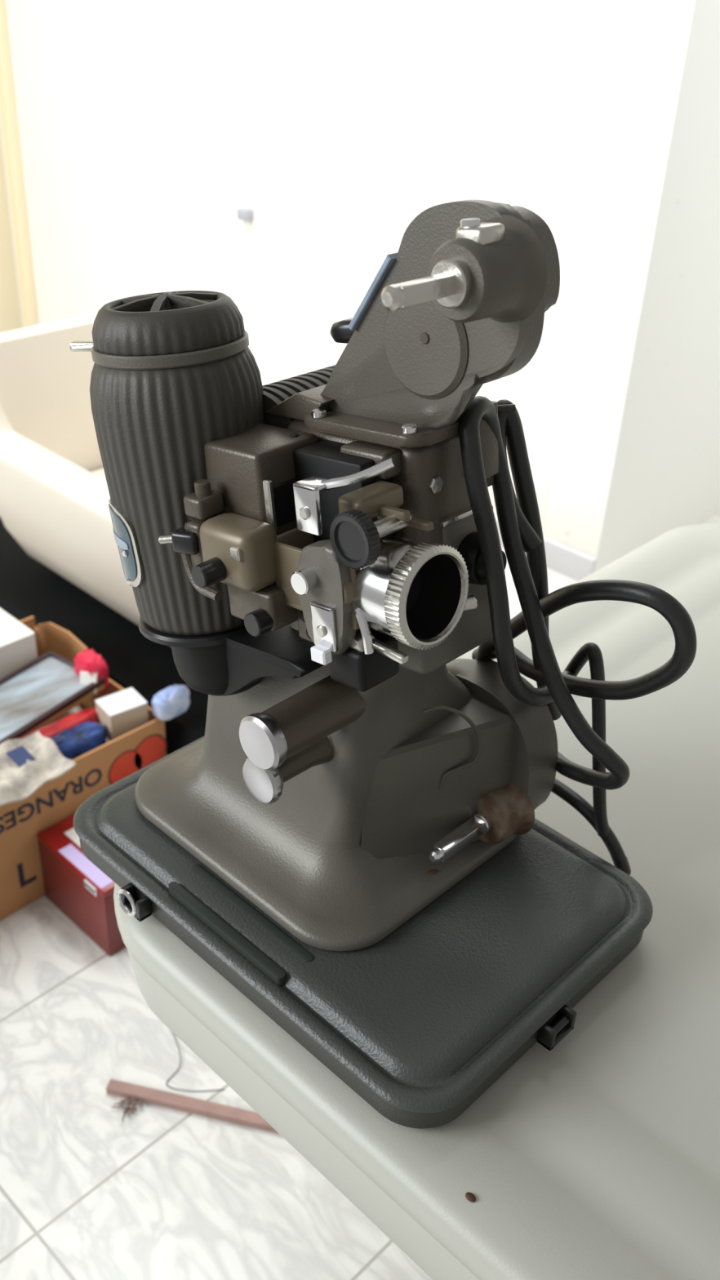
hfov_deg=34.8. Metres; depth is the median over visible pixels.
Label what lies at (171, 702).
ball
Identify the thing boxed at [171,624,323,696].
bracket
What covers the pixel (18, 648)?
box
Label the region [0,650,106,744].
picture frame
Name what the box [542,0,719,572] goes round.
wall
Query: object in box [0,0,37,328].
trim
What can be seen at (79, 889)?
box
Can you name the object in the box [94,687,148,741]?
carton
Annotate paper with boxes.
[46,704,109,742]
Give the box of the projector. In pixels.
[69,199,559,951]
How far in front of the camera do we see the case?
0.79 m
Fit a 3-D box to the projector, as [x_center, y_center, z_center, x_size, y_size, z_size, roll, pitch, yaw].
[-0.019,-0.067,0.783,0.313,0.482,0.251,29,40,35]
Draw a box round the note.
[80,671,97,693]
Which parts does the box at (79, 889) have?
lid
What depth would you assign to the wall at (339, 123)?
2.97 m
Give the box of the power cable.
[458,395,696,875]
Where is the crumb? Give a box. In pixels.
[465,1191,475,1202]
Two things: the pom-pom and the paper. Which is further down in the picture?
the paper
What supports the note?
on the picture frame
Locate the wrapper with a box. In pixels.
[20,707,99,738]
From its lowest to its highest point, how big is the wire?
0.379 m
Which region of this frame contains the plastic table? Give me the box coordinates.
[113,523,719,1279]
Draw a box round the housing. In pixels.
[199,512,277,591]
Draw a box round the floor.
[0,512,719,1279]
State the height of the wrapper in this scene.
0.049 m
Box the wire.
[183,205,253,290]
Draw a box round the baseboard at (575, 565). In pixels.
[35,320,595,581]
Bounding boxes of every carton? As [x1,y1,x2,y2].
[0,616,166,920]
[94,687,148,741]
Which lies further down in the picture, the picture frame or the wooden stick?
the wooden stick
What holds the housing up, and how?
attached to the projector
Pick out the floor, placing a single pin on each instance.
(158, 1193)
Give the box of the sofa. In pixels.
[0,312,139,625]
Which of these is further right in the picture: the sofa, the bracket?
the bracket
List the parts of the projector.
ring handle, badge panel, lever rod, thumb lever, thumb lever, knob, knob, perforated plate, lever, name plate, glass, reel arm, arm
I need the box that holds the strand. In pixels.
[166,1033,224,1091]
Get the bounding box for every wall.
[0,0,619,530]
[0,135,22,333]
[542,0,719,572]
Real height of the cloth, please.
0.037 m
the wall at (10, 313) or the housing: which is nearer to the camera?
the housing
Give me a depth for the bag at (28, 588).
2.14 m
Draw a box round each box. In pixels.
[0,608,37,679]
[36,813,125,956]
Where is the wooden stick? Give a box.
[106,1079,279,1133]
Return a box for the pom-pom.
[73,648,109,695]
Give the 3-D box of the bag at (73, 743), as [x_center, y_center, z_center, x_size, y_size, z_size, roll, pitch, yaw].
[-0.459,0.172,1.783,0.042,0.058,0.147,29,40,35]
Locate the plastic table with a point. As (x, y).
(595, 1155)
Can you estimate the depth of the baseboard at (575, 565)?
2.79 m
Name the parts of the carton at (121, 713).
lid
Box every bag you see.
[0,516,208,755]
[31,721,106,759]
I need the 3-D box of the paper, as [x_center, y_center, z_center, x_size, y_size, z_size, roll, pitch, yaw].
[-0.663,0.263,1.847,0.351,0.179,0.573,29,40,35]
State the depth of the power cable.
0.74 m
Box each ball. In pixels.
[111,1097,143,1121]
[151,684,190,720]
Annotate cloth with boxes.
[0,730,75,806]
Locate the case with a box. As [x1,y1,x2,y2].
[73,736,653,1128]
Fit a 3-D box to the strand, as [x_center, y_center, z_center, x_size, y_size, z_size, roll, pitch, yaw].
[-0.254,0.573,1.569,0.058,0.003,0.162,-21,39,-33]
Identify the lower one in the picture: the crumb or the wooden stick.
the crumb

